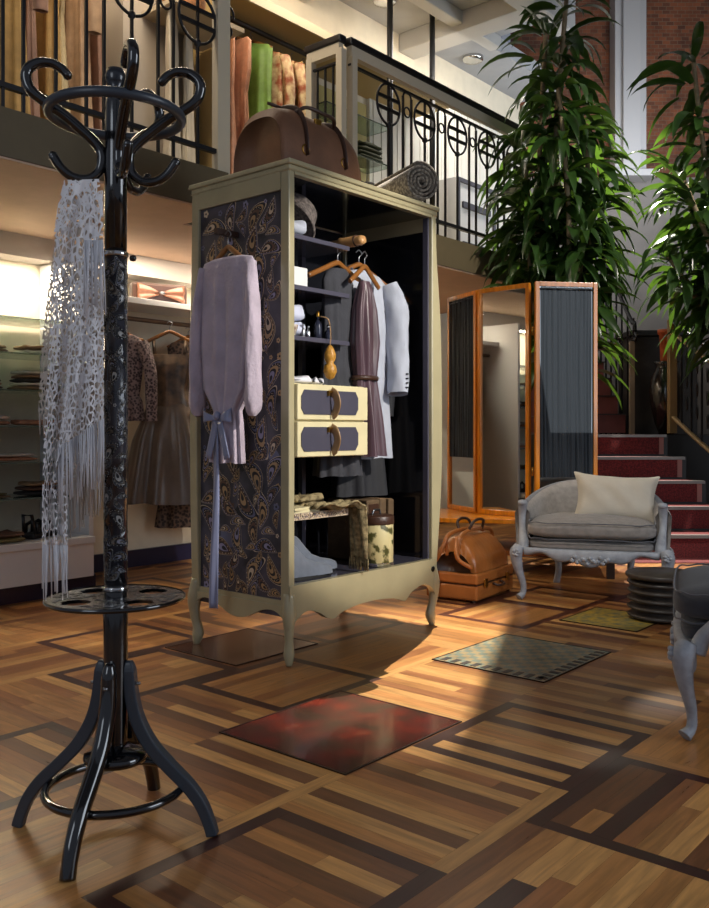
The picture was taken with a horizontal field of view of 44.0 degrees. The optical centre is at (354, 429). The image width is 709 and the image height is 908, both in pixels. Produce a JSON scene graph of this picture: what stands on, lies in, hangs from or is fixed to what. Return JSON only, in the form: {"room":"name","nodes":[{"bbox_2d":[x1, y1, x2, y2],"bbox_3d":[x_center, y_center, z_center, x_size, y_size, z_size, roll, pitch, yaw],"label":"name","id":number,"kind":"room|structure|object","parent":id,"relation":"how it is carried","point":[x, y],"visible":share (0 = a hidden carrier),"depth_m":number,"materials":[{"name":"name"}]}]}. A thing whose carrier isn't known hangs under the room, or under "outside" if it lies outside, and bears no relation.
{"room":"clothing store","nodes":[
{"label":"clothing store","id":0,"kind":"room"},
{"bbox_2d":[0,230,190,288],"bbox_3d":[-2.477,-1.150,5.128,0.180,0.140,6.600,0,0,40],"label":"wall","id":1,"kind":"structure","parent":0,"point":[17,247],"depth_m":5.70,"materials":[{"name":"grey paint"}]},
{"bbox_2d":[0,156,502,313],"bbox_3d":[-1.311,-1.225,5.449,1.540,0.010,8.600,0,0,40],"label":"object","id":2,"kind":"structure","parent":1,"relation":"attached to","point":[30,194],"depth_m":5.07,"materials":[{"name":"paint"}]},
{"bbox_2d":[0,0,519,553],"bbox_3d":[-1.371,-1.520,6.682,0.150,5.000,10.400,0,0,40],"label":"wall","id":3,"kind":"structure","parent":0,"point":[19,281],"depth_m":6.33,"materials":[{"name":"beige paint"}]},
{"bbox_2d":[0,389,60,394],"bbox_3d":[-2.754,-0.235,4.602,0.400,0.010,2.600,0,0,40],"label":"glass shelf","id":4,"kind":"object","parent":3,"relation":"attached to","point":[2,391],"visible":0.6,"depth_m":5.30,"materials":[{"name":"grey"}]},
{"bbox_2d":[7,370,54,389],"bbox_3d":[-1.987,-0.302,5.418,0.224,0.120,0.269,0,0,40],"label":"stack","id":5,"kind":"object","parent":4,"relation":"on","point":[24,380],"visible":0.72,"depth_m":5.33,"materials":[{"name":"beige fabric"}]},
{"bbox_2d":[0,315,62,328],"bbox_3d":[-2.754,-0.665,4.602,0.400,0.010,2.600,0,0,40],"label":"glass shelf","id":6,"kind":"object","parent":3,"relation":"attached to","point":[5,320],"visible":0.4,"depth_m":5.39,"materials":[{"name":"grey"}]},
{"bbox_2d":[0,351,67,360],"bbox_3d":[-2.754,-0.455,4.602,0.400,0.010,2.600,0,0,40],"label":"glass shelf","id":7,"kind":"object","parent":3,"relation":"attached to","point":[3,354],"visible":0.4,"depth_m":5.38,"materials":[{"name":"grey"}]},
{"bbox_2d":[0,494,68,500],"bbox_3d":[-2.754,0.410,4.602,0.400,0.010,2.600,0,0,40],"label":"glass shelf","id":8,"kind":"object","parent":3,"relation":"attached to","point":[13,496],"visible":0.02,"depth_m":5.28,"materials":[{"name":"grey"}]},
{"bbox_2d":[13,480,57,495],"bbox_3d":[-1.974,0.359,5.450,0.188,0.087,0.243,0,0,40],"label":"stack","id":9,"kind":"object","parent":8,"relation":"on","point":[29,488],"visible":0.75,"depth_m":5.38,"materials":[{"name":"fabric"}]},
{"bbox_2d":[0,459,68,463],"bbox_3d":[-2.754,0.195,4.602,0.400,0.010,2.600,0,0,40],"label":"glass shelf","id":10,"kind":"object","parent":3,"relation":"attached to","point":[37,460],"visible":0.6,"depth_m":5.30,"materials":[{"name":"grey"}]},
{"bbox_2d":[0,452,37,460],"bbox_3d":[-2.098,0.162,5.295,0.204,0.051,0.342,0,0,40],"label":"blouse","id":11,"kind":"object","parent":10,"relation":"on","point":[8,456],"visible":1,"depth_m":5.26,"materials":[{"name":"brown fabric"}]},
{"bbox_2d":[0,529,94,588],"bbox_3d":[-2.665,0.760,4.514,0.670,0.240,2.620,0,0,40],"label":"bench","id":12,"kind":"object","parent":3,"relation":"attached to","point":[20,561],"visible":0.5,"depth_m":5.03,"materials":[{"name":"white laminate"}]},
{"bbox_2d":[0,529,25,542],"bbox_3d":[-2.027,0.609,5.014,0.248,0.057,0.244,0,0,40],"label":"sweater","id":13,"kind":"object","parent":12,"relation":"on","point":[6,535],"visible":1,"depth_m":4.98,"materials":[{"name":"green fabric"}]},
{"bbox_2d":[21,514,57,538],"bbox_3d":[-1.878,0.565,5.243,0.114,0.145,0.250,0,0,17],"label":"sandal","id":14,"kind":"object","parent":12,"relation":"on","point":[35,532],"visible":0.7,"depth_m":5.15,"materials":[{"name":"fabric"}]},
{"bbox_2d":[98,292,190,317],"bbox_3d":[-1.267,-0.870,6.396,0.360,0.040,1.900,0,0,40],"label":"wall shelf","id":15,"kind":"object","parent":3,"relation":"attached to","point":[135,304],"visible":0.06,"depth_m":6.14,"materials":[{"name":"white laminate"}]},
{"bbox_2d":[129,281,186,303],"bbox_3d":[-1.383,-0.965,6.233,0.400,0.150,0.157,0,0,-30],"label":"clutch bag","id":16,"kind":"object","parent":15,"relation":"on","point":[154,291],"visible":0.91,"depth_m":6.21,"materials":[{"name":"brown"}]},
{"bbox_2d":[0,523,440,605],"bbox_3d":[-0.940,0.920,6.822,0.617,0.120,9.217,0,0,35],"label":"baseboard","id":17,"kind":"structure","parent":3,"relation":"attached to","point":[177,552],"depth_m":6.05,"materials":[{"name":"blue"}]},
{"bbox_2d":[367,98,518,250],"bbox_3d":[1.039,-2.435,9.358,0.042,1.970,2.800,0,0,40],"label":"panelling","id":18,"kind":"object","parent":3,"relation":"attached to","point":[380,140],"visible":0.02,"depth_m":9.16,"materials":[{"name":"beige"}]},
{"bbox_2d":[0,106,519,280],"bbox_3d":[-1.307,-1.340,5.446,1.550,0.220,8.600,0,0,40],"label":"balcony edge","id":19,"kind":"structure","parent":0,"point":[25,137],"depth_m":4.32,"materials":[{"name":"paint"}]},
{"bbox_2d":[0,0,234,171],"bbox_3d":[-1.517,-2.020,4.065,0.071,1.140,2.558,0,0,40],"label":"balustrade","id":20,"kind":"object","parent":19,"relation":"on","point":[217,8],"visible":0.96,"depth_m":4.70,"materials":[{"name":"black"}]},
{"bbox_2d":[106,0,183,152],"bbox_3d":[-1.519,-2.600,6.007,0.500,2.300,0.500,0,0,40],"label":"partition panel","id":21,"kind":"object","parent":19,"relation":"on","point":[117,20],"visible":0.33,"depth_m":5.77,"materials":[{"name":"beige"}]},
{"bbox_2d":[163,9,181,158],"bbox_3d":[-1.213,-2.186,5.821,0.170,1.325,0.422,0,0,-7],"label":"dress","id":22,"kind":"object","parent":21,"relation":"hanging from","point":[166,143],"visible":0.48,"depth_m":5.69,"materials":[{"name":"white fabric"}]},
{"bbox_2d":[181,31,195,162],"bbox_3d":[-1.150,-2.153,6.058,0.146,1.325,0.374,0,0,-6],"label":"trousers","id":23,"kind":"object","parent":21,"relation":"hanging from","point":[188,132],"visible":0.5,"depth_m":5.95,"materials":[{"name":"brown fabric"}]},
{"bbox_2d":[141,0,243,51],"bbox_3d":[-1.122,-2.725,5.918,0.460,0.030,0.600,0,0,40],"label":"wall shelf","id":24,"kind":"object","parent":21,"relation":"attached to","point":[204,36],"visible":0.46,"depth_m":5.84,"materials":[{"name":"beige"}]},
{"bbox_2d":[225,0,229,173],"bbox_3d":[-0.749,-2.750,4.984,0.060,2.600,0.060,0,0,40],"label":"post","id":25,"kind":"object","parent":19,"relation":"on","point":[227,2],"visible":0.2,"depth_m":4.97,"materials":[{"name":"beige paint"}]},
{"bbox_2d":[193,0,447,167],"bbox_3d":[-0.174,-2.315,7.502,0.590,1.730,3.000,0,0,40],"label":"shelving unit","id":26,"kind":"object","parent":19,"relation":"on","point":[264,15],"depth_m":6.81,"materials":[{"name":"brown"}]},
{"bbox_2d":[230,38,235,173],"bbox_3d":[-0.974,-2.262,6.485,0.175,1.476,0.448,0,0,-36],"label":"dress","id":27,"kind":"object","parent":26,"relation":"hanging from","point":[232,41],"visible":0.16,"depth_m":6.34,"materials":[{"name":"fabric"}]},
{"bbox_2d":[234,36,250,143],"bbox_3d":[-0.888,-2.301,6.594,0.175,1.426,0.485,0,0,-38],"label":"dress","id":28,"kind":"object","parent":26,"relation":"hanging from","point":[242,45],"visible":0.37,"depth_m":6.48,"materials":[{"name":"fabric"}]},
{"bbox_2d":[248,32,272,118],"bbox_3d":[-0.783,-2.358,6.731,0.455,1.376,0.185,0,0,26],"label":"dress","id":29,"kind":"object","parent":26,"relation":"hanging from","point":[260,85],"visible":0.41,"depth_m":6.65,"materials":[{"name":"green fabric"}]},
{"bbox_2d":[265,42,294,107],"bbox_3d":[-0.681,-2.382,6.838,0.548,1.275,0.177,0,0,39],"label":"dress","id":30,"kind":"object","parent":26,"relation":"hanging from","point":[281,63],"visible":0.27,"depth_m":6.71,"materials":[{"name":"fabric"}]},
{"bbox_2d":[279,50,305,116],"bbox_3d":[-0.585,-2.414,6.951,0.548,1.176,0.178,0,0,40],"label":"dress","id":31,"kind":"object","parent":26,"relation":"hanging from","point":[298,68],"visible":0.12,"depth_m":6.77,"materials":[{"name":"fabric"}]},
{"bbox_2d":[304,34,346,138],"bbox_3d":[-0.196,-2.020,5.853,0.335,1.140,0.070,0,0,40],"label":"balustrade","id":32,"kind":"object","parent":19,"relation":"on","point":[329,48],"visible":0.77,"depth_m":5.80,"materials":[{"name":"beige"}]},
{"bbox_2d":[319,85,386,181],"bbox_3d":[-0.075,-2.250,7.811,0.340,1.600,0.900,0,0,40],"label":"shelving unit","id":33,"kind":"object","parent":19,"relation":"on","point":[367,127],"visible":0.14,"depth_m":7.93,"materials":[{"name":"yellow"}]},
{"bbox_2d":[358,140,382,162],"bbox_3d":[0.089,-2.494,7.942,0.245,0.161,0.342,0,0,40],"label":"folded clothes","id":34,"kind":"object","parent":33,"relation":"on","point":[367,149],"visible":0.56,"depth_m":7.84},
{"bbox_2d":[387,0,392,174],"bbox_3d":[0.301,-2.675,7.452,0.052,2.450,0.051,0,0,0],"label":"column","id":35,"kind":"structure","parent":19,"relation":"on","point":[389,2],"depth_m":7.43,"materials":[{"name":"black"}]},
{"bbox_2d":[430,14,434,205],"bbox_3d":[0.725,-2.675,8.181,0.052,2.450,0.051,0,0,0],"label":"column","id":36,"kind":"structure","parent":19,"relation":"on","point":[432,18],"depth_m":8.16,"materials":[{"name":"black"}]},
{"bbox_2d":[344,37,563,249],"bbox_3d":[0.996,-2.020,7.018,0.071,1.140,3.220,0,0,40],"label":"balustrade","id":37,"kind":"object","parent":19,"relation":"on","point":[358,51],"visible":0.59,"depth_m":6.55,"materials":[{"name":"black"}]},
{"bbox_2d":[426,177,495,250],"bbox_3d":[1.067,-1.950,8.875,0.420,1.000,0.700,0,0,40],"label":"base cabinet","id":38,"kind":"object","parent":19,"relation":"on","point":[451,182],"visible":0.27,"depth_m":8.61,"materials":[{"name":"white laminate"}]},
{"bbox_2d":[0,523,708,907],"bbox_3d":[1.044,0.980,6.195,22.283,0.001,22.372,0,0,0],"label":"floor","id":39,"kind":"structure","parent":0,"point":[657,882],"depth_m":2.54,"materials":[{"name":"wood"}]},
{"bbox_2d":[40,256,92,535],"bbox_3d":[-1.831,-0.045,5.570,0.570,2.050,0.031,0,0,40],"label":"partition panel","id":40,"kind":"object","parent":39,"relation":"on","point":[45,271],"visible":0.14,"depth_m":5.64,"materials":[{"name":"white laminate"}]},
{"bbox_2d":[12,38,218,881],"bbox_3d":[-0.580,0.045,2.144,0.407,1.879,0.399,0,0,-39],"label":"coat stand","id":41,"kind":"object","parent":39,"relation":"on","point":[124,738],"visible":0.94,"depth_m":2.13,"materials":[{"name":"black paint"}]},
{"bbox_2d":[38,179,105,600],"bbox_3d":[-0.652,-0.099,2.018,0.185,0.972,0.144,0,0,-3],"label":"crochet shawl","id":42,"kind":"object","parent":41,"relation":"hanging from","point":[87,309],"visible":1,"depth_m":1.99,"materials":[{"name":"beige"}]},
{"bbox_2d":[43,584,185,613],"bbox_3d":[-0.587,0.413,2.158,0.338,0.011,0.338,0,0,0],"label":"tray","id":43,"kind":"object","parent":41,"relation":"on","point":[107,602],"depth_m":2.13,"materials":[{"name":"black paint"}]},
{"bbox_2d":[165,628,317,665],"bbox_3d":[-0.509,0.983,3.985,0.472,0.014,0.502,0,0,40],"label":"rug","id":44,"kind":"object","parent":39,"relation":"on","point":[243,646],"depth_m":3.96,"materials":[{"name":"brown fabric"}]},
{"bbox_2d":[187,157,441,666],"bbox_3d":[-0.141,-0.068,4.219,0.734,2.104,1.131,0,0,40],"label":"wardrobe","id":45,"kind":"object","parent":39,"relation":"on","point":[296,423],"visible":0.68,"depth_m":3.93,"materials":[{"name":"beige paint"}]},
{"bbox_2d":[214,228,238,238],"bbox_3d":[-0.553,-0.850,3.793,0.024,0.024,0.120,0,0,40],"label":"peg","id":46,"kind":"object","parent":45,"relation":"attached to","point":[218,231],"visible":1,"depth_m":3.78,"materials":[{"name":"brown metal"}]},
{"bbox_2d":[189,230,262,608],"bbox_3d":[-0.543,-0.046,3.742,0.419,1.612,0.142,0,0,40],"label":"robe","id":47,"kind":"object","parent":46,"relation":"hanging from","point":[225,354],"visible":1,"depth_m":3.71,"materials":[{"name":"purple fabric"}]},
{"bbox_2d":[234,101,360,180],"bbox_3d":[-0.258,-1.299,4.094,0.381,0.356,0.540,0,0,40],"label":"holdall","id":48,"kind":"object","parent":45,"relation":"on","point":[270,135],"visible":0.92,"depth_m":3.92,"materials":[{"name":"brown leather"}]},
{"bbox_2d":[294,193,316,237],"bbox_3d":[-0.279,-0.945,3.916,0.260,0.220,0.226,0,0,40],"label":"hat","id":49,"kind":"object","parent":45,"relation":"on","point":[304,210],"visible":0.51,"depth_m":3.85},
{"bbox_2d":[294,492,324,505],"bbox_3d":[-0.242,0.318,3.947,0.164,0.068,0.208,0,0,40],"label":"scarf","id":50,"kind":"object","parent":45,"relation":"on","point":[299,499],"visible":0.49,"depth_m":3.90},
{"bbox_2d":[294,545,332,580],"bbox_3d":[-0.215,0.551,3.813,0.300,0.184,0.084,0,0,-44],"label":"shoe","id":51,"kind":"object","parent":45,"relation":"on","point":[304,569],"visible":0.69,"depth_m":3.78,"materials":[{"name":"grey fabric"}]},
{"bbox_2d":[294,536,336,570],"bbox_3d":[-0.197,0.551,3.950,0.300,0.184,0.084,0,0,-44],"label":"shoe","id":52,"kind":"object","parent":45,"relation":"on","point":[297,542],"visible":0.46,"depth_m":3.92,"materials":[{"name":"grey fabric"}]},
{"bbox_2d":[294,335,349,349],"bbox_3d":[-0.362,-0.390,3.998,0.555,0.020,0.400,0,0,40],"label":"shelf","id":53,"kind":"object","parent":45,"relation":"attached to","point":[300,342],"depth_m":3.89,"materials":[{"name":"wood"}]},
{"bbox_2d":[294,284,349,304],"bbox_3d":[-0.362,-0.605,3.998,0.555,0.020,0.400,0,0,40],"label":"shelf","id":54,"kind":"object","parent":45,"relation":"attached to","point":[303,295],"depth_m":3.90,"materials":[{"name":"wood"}]},
{"bbox_2d":[294,233,349,259],"bbox_3d":[-0.362,-0.820,3.998,0.555,0.020,0.400,0,0,40],"label":"shelf","id":55,"kind":"object","parent":45,"relation":"attached to","point":[305,247],"depth_m":3.92,"materials":[{"name":"wood"}]},
{"bbox_2d":[320,316,336,379],"bbox_3d":[-0.108,-0.359,3.840,0.061,0.278,0.063,0,0,40],"label":"gourd","id":56,"kind":"object","parent":45,"relation":"hanging from","point":[330,370],"visible":1,"depth_m":3.82,"materials":[{"name":"yellow plant"}]},
{"bbox_2d":[304,499,368,570],"bbox_3d":[-0.081,0.473,3.891,0.307,0.324,0.128,0,0,-45],"label":"scarf","id":57,"kind":"object","parent":45,"relation":"on","point":[358,519],"visible":0.99,"depth_m":3.95,"materials":[{"name":"fabric"}]},
{"bbox_2d":[329,235,365,246],"bbox_3d":[-0.157,-0.875,4.205,0.530,0.056,0.056,0,0,40],"label":"hanging rod","id":58,"kind":"object","parent":45,"relation":"attached to","point":[352,241],"visible":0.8,"depth_m":4.05,"materials":[{"name":"brown wood"}]},
{"bbox_2d":[307,252,362,477],"bbox_3d":[-0.086,-0.315,4.052,0.194,1.055,0.410,0,0,40],"label":"coat","id":59,"kind":"object","parent":58,"relation":"hanging from","point":[338,312],"visible":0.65,"depth_m":3.99,"materials":[{"name":"black fabric"}]},
{"bbox_2d":[348,251,386,456],"bbox_3d":[0.052,-0.354,4.086,0.218,0.956,0.177,0,0,-18],"label":"dress","id":60,"kind":"object","parent":58,"relation":"hanging from","point":[364,332],"visible":0.87,"depth_m":4.04,"materials":[{"name":"purple fabric"}]},
{"bbox_2d":[328,497,378,560],"bbox_3d":[-0.004,0.493,4.390,0.263,0.300,0.100,0,0,40],"label":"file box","id":61,"kind":"object","parent":45,"relation":"on","point":[338,526],"visible":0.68,"depth_m":4.38,"materials":[{"name":"brown leather"}]},
{"bbox_2d":[330,396,394,496],"bbox_3d":[0.021,-0.230,4.475,0.399,1.125,0.228,0,0,-44],"label":"coat","id":62,"kind":"object","parent":45,"relation":"hanging from","point":[373,482],"visible":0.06,"depth_m":4.41,"materials":[{"name":"black fabric"}]},
{"bbox_2d":[346,250,408,458],"bbox_3d":[0.052,-0.365,4.245,0.451,1.005,0.225,0,0,-27],"label":"jacket","id":63,"kind":"object","parent":45,"relation":"hanging from","point":[391,304],"visible":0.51,"depth_m":4.26,"materials":[{"name":"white fabric"}]},
{"bbox_2d":[362,509,393,567],"bbox_3d":[0.104,0.508,4.173,0.168,0.270,0.168,0,0,40],"label":"box","id":64,"kind":"object","parent":45,"relation":"on","point":[380,525],"visible":0.79,"depth_m":4.10,"materials":[{"name":"beige leather"}]},
{"bbox_2d":[374,161,437,201],"bbox_3d":[0.236,-1.227,4.519,0.177,0.187,0.460,0,0,-26],"label":"rolled rug","id":65,"kind":"object","parent":45,"relation":"on","point":[418,180],"visible":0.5,"depth_m":4.33,"materials":[{"name":"fabric"}]},
{"bbox_2d":[219,690,461,775],"bbox_3d":[-0.040,0.983,2.893,0.542,0.014,0.597,0,0,40],"label":"rug","id":66,"kind":"object","parent":39,"relation":"on","point":[342,732],"depth_m":2.85,"materials":[{"name":"red"}]},
{"bbox_2d":[427,563,512,602],"bbox_3d":[0.711,0.897,5.227,0.379,0.165,0.506,0,0,34],"label":"suitcase","id":67,"kind":"object","parent":39,"relation":"on","point":[472,587],"visible":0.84,"depth_m":5.03,"materials":[{"name":"orange leather"}]},
{"bbox_2d":[437,516,507,573],"bbox_3d":[0.678,0.667,5.217,0.300,0.295,0.550,0,0,34],"label":"bag","id":68,"kind":"object","parent":67,"relation":"on","point":[471,550],"visible":0.95,"depth_m":5.08,"materials":[{"name":"orange leather"}]},
{"bbox_2d":[432,634,610,682],"bbox_3d":[0.730,0.983,3.804,0.532,0.014,0.612,0,0,40],"label":"rug","id":69,"kind":"object","parent":39,"relation":"on","point":[527,658],"depth_m":3.79,"materials":[{"name":"grey"}]},
{"bbox_2d":[438,509,614,578],"bbox_3d":[1.129,0.787,6.200,1.420,0.385,0.700,0,0,11],"label":"wooden bench","id":70,"kind":"object","parent":39,"relation":"on","point":[446,515],"visible":0.09,"depth_m":5.95,"materials":[{"name":"orange wood"}]},
{"bbox_2d":[438,539,547,556],"bbox_3d":[1.133,0.835,6.220,1.300,0.030,0.580,0,0,11],"label":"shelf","id":71,"kind":"object","parent":70,"relation":"attached to","point":[507,545],"depth_m":6.23,"materials":[{"name":"brown wood"}]},
{"bbox_2d":[447,281,597,515],"bbox_3d":[1.093,-0.203,6.196,1.175,1.594,0.330,0,0,37],"label":"folding screen","id":72,"kind":"object","parent":70,"relation":"on","point":[490,330],"visible":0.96,"depth_m":6.04,"materials":[{"name":"orange wood"}]},
{"bbox_2d":[449,296,472,457],"bbox_3d":[0.785,-0.383,6.464,0.018,1.165,0.355,0,0,-22],"label":"curtain","id":73,"kind":"object","parent":72,"relation":"hanging from","point":[460,307],"depth_m":6.47,"materials":[{"name":"black fabric"}]},
{"bbox_2d":[451,457,472,507],"bbox_3d":[0.798,-0.204,6.469,0.005,1.527,0.363,0,0,-22],"label":"mirror","id":74,"kind":"object","parent":72,"relation":"attached to","point":[461,467],"depth_m":6.47,"materials":[{"name":"clear glass"}]},
{"bbox_2d":[482,288,524,510],"bbox_3d":[1.039,-0.204,6.110,0.367,1.527,0.005,0,0,44],"label":"mirror","id":75,"kind":"object","parent":72,"relation":"attached to","point":[503,309],"depth_m":6.11,"materials":[{"name":"clear glass"}]},
{"bbox_2d":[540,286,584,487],"bbox_3d":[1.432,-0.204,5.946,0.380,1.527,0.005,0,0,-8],"label":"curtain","id":76,"kind":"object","parent":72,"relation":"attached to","point":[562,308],"depth_m":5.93,"materials":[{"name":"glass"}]},
{"bbox_2d":[540,286,592,477],"bbox_3d":[1.434,-0.323,5.933,0.372,1.285,0.018,0,0,-8],"label":"curtain","id":77,"kind":"object","parent":72,"relation":"hanging from","point":[566,312],"depth_m":5.93,"materials":[{"name":"black fabric"}]},
{"bbox_2d":[470,0,649,557],"bbox_3d":[1.598,-1.266,6.801,1.408,4.493,1.362,0,0,-6],"label":"dracaena plant","id":78,"kind":"object","parent":39,"relation":"on","point":[549,204],"visible":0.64,"depth_m":6.73,"materials":[{"name":"green plant"}]},
{"bbox_2d":[510,479,674,599],"bbox_3d":[1.435,0.652,5.295,0.914,0.669,0.825,0,0,17],"label":"armchair","id":79,"kind":"object","parent":39,"relation":"on","point":[547,523],"visible":0.9,"depth_m":4.98,"materials":[{"name":"grey fabric"}]},
{"bbox_2d":[528,512,656,539],"bbox_3d":[1.407,0.559,5.203,0.717,0.133,0.600,0,0,17],"label":"seat cushion","id":80,"kind":"object","parent":79,"relation":"on","point":[541,525],"depth_m":4.97,"materials":[{"name":"grey fabric"}]},
{"bbox_2d":[574,471,659,522],"bbox_3d":[1.565,0.415,5.260,0.516,0.321,0.215,0,0,14],"label":"throw pillow","id":81,"kind":"object","parent":79,"relation":"on","point":[609,495],"visible":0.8,"depth_m":5.20,"materials":[{"name":"fabric"}]},
{"bbox_2d":[560,607,656,631],"bbox_3d":[1.351,0.983,4.550,0.412,0.014,0.432,0,0,40],"label":"rug","id":82,"kind":"object","parent":39,"relation":"on","point":[596,616],"depth_m":4.50,"materials":[{"name":"yellow"}]},
{"bbox_2d":[531,434,708,557],"bbox_3d":[3.250,0.510,8.440,2.700,0.940,3.520,0,0,0],"label":"staircase","id":83,"kind":"structure","parent":39,"relation":"on","point":[681,464],"depth_m":7.56,"materials":[{"name":"carpet"}]},
{"bbox_2d":[531,341,634,433],"bbox_3d":[2.397,-0.530,9.400,0.695,1.160,1.600,0,0,0],"label":"staircase","id":84,"kind":"structure","parent":83,"relation":"on","point":[609,420],"depth_m":8.62,"materials":[{"name":"carpet"}]},
{"bbox_2d":[600,263,636,433],"bbox_3d":[2.740,-1.158,9.371,0.040,2.415,1.685,0,0,0],"label":"balustrade","id":85,"kind":"object","parent":83,"relation":"on","point":[630,319],"visible":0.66,"depth_m":8.99,"materials":[{"name":"black metal"}]},
{"bbox_2d":[617,330,696,434],"bbox_3d":[3.145,-0.480,9.125,0.730,1.060,0.510,0,0,0],"label":"stone pier","id":86,"kind":"object","parent":83,"relation":"on","point":[647,349],"visible":0.39,"depth_m":8.90,"materials":[{"name":"stone"}]},
{"bbox_2d":[649,361,683,434],"bbox_3d":[3.000,-0.305,8.450,0.320,0.700,0.320,0,0,0],"label":"urn","id":87,"kind":"object","parent":83,"relation":"on","point":[658,382],"visible":0.61,"depth_m":8.36,"materials":[{"name":"black ceramic"}]},
{"bbox_2d":[667,320,708,452],"bbox_3d":[3.147,-0.029,7.363,0.159,1.998,1.622,0,0,-19],"label":"handrail","id":88,"kind":"object","parent":83,"relation":"on","point":[672,420],"visible":0.85,"depth_m":7.97,"materials":[{"name":"black"}]},
{"bbox_2d":[625,567,681,622],"bbox_3d":[1.600,0.859,4.560,0.370,0.242,0.370,0,0,0],"label":"side table","id":89,"kind":"object","parent":39,"relation":"on","point":[651,597],"visible":0.61,"depth_m":4.45,"materials":[{"name":"grey wood"}]},
{"bbox_2d":[621,21,708,400],"bbox_3d":[2.964,-1.056,6.711,1.803,4.072,1.392,0,0,0],"label":"dracaena plant","id":90,"kind":"object","parent":39,"relation":"on","point":[694,293],"visible":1,"depth_m":6.69,"materials":[{"name":"green plant"}]},
{"bbox_2d":[635,558,708,562],"bbox_3d":[3.500,0.977,6.570,3.200,0.006,0.240,0,0,0],"label":"door mat","id":91,"kind":"object","parent":39,"relation":"on","point":[638,560],"visible":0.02,"depth_m":6.55,"materials":[{"name":"red carpet"}]},
{"bbox_2d":[667,563,708,740],"bbox_3d":[1.518,0.652,3.016,0.825,0.669,0.914,0,0,21],"label":"armchair","id":92,"kind":"object","parent":39,"relation":"on","point":[689,631],"visible":1,"depth_m":2.81,"materials":[{"name":"grey fabric"}]},
{"bbox_2d":[673,565,708,619],"bbox_3d":[1.429,0.559,3.052,0.600,0.133,0.717,0,0,21],"label":"seat cushion","id":93,"kind":"object","parent":92,"relation":"on","point":[691,584],"depth_m":2.89,"materials":[{"name":"grey fabric"}]},
{"bbox_2d":[339,0,575,101],"bbox_3d":[-0.756,-3.995,6.093,1.550,0.150,10.300,0,0,40],"label":"ceiling","id":94,"kind":"structure","parent":0,"point":[407,16],"depth_m":9.07,"materials":[{"name":"paint"}]},
{"bbox_2d":[299,0,574,59],"bbox_3d":[-1.307,-3.820,5.446,1.550,0.200,8.600,0,0,40],"label":"ceiling beam","id":95,"kind":"structure","parent":94,"relation":"attached to","point":[479,24],"depth_m":8.17,"materials":[{"name":"grey paint"}]},
{"bbox_2d":[510,0,708,433],"bbox_3d":[3.950,-2.520,10.600,4.100,7.000,0.200,0,0,0],"label":"wall","id":96,"kind":"structure","parent":0,"point":[670,24],"depth_m":10.50,"materials":[{"name":"brick"}]},
{"bbox_2d":[610,0,653,181],"bbox_3d":[3.225,-4.490,10.350,0.550,3.060,0.300,0,0,0],"label":"column","id":97,"kind":"structure","parent":96,"relation":"attached to","point":[627,42],"depth_m":10.22,"materials":[{"name":"grey paint"}]},
{"bbox_3d":[-1.034,0.080,6.500,0.060,1.800,0.059,0,0,0],"label":"post","id":98,"kind":"object","parent":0,"visible":0},
{"bbox_2d":[97,312,189,327],"bbox_3d":[-1.337,-0.760,6.220,0.033,0.032,1.500,0,0,40],"label":"rail","id":99,"kind":"object","parent":98,"relation":"attached to","point":[130,318],"visible":0.32,"depth_m":6.15,"materials":[{"name":"silver metal"}]},
{"bbox_2d":[93,330,156,420],"bbox_3d":[-1.614,-0.404,5.864,0.596,0.694,0.236,0,0,-6],"label":"blouse","id":100,"kind":"object","parent":99,"relation":"hanging from","point":[140,355],"visible":0.36,"depth_m":5.83,"materials":[{"name":"fabric"}]},
{"bbox_2d":[128,321,190,504],"bbox_3d":[-1.288,-0.124,6.064,0.685,1.257,0.446,0,0,-9],"label":"dress","id":101,"kind":"object","parent":99,"relation":"hanging from","point":[159,453],"visible":0.6,"depth_m":5.93,"materials":[{"name":"brown fabric"}]},
{"bbox_2d":[154,327,190,527],"bbox_3d":[-1.205,-0.025,6.391,0.495,1.455,0.223,0,0,-17],"label":"dress","id":102,"kind":"object","parent":99,"relation":"hanging from","point":[167,516],"visible":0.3,"depth_m":6.29,"materials":[{"name":"brown fabric"}]},
{"label":"rail","id":103,"kind":"object","parent":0,"visible":0},
{"bbox_2d":[5,0,30,114],"bbox_3d":[-2.006,-2.316,5.055,0.436,1.426,0.188,0,0,34],"label":"dress","id":104,"kind":"object","parent":103,"relation":"hanging from","point":[12,7],"visible":0.3,"depth_m":4.97,"materials":[{"name":"fabric"}]},
{"bbox_2d":[26,0,47,116],"bbox_3d":[-1.946,-2.294,5.125,0.181,1.475,0.588,0,0,-37],"label":"dress","id":105,"kind":"object","parent":103,"relation":"hanging from","point":[32,6],"visible":0.13,"depth_m":5.01,"materials":[{"name":"fabric"}]},
{"bbox_2d":[36,0,61,119],"bbox_3d":[-1.890,-2.310,5.250,0.431,1.376,0.195,0,0,32],"label":"dress","id":106,"kind":"object","parent":103,"relation":"hanging from","point":[44,22],"visible":0.18,"depth_m":5.17,"materials":[{"name":"fabric"}]},
{"bbox_2d":[59,0,70,112],"bbox_3d":[-1.820,-2.303,5.343,0.175,1.376,0.473,0,0,-33],"label":"dress","id":107,"kind":"object","parent":103,"relation":"hanging from","point":[64,82],"visible":0.17,"depth_m":5.23,"materials":[{"name":"beige fabric"}]},
{"bbox_2d":[64,0,101,127],"bbox_3d":[-1.733,-2.323,5.371,0.548,1.425,0.187,0,0,43],"label":"dress","id":108,"kind":"object","parent":103,"relation":"hanging from","point":[74,9],"visible":0.28,"depth_m":5.26,"materials":[{"name":"beige fabric"}]},
{"bbox_2d":[89,33,101,129],"bbox_3d":[-1.681,-2.252,5.520,0.472,1.426,0.172,0,0,38],"label":"dress","id":109,"kind":"object","parent":103,"relation":"hanging from","point":[95,40],"visible":0.08,"depth_m":5.42,"materials":[{"name":"fabric"}]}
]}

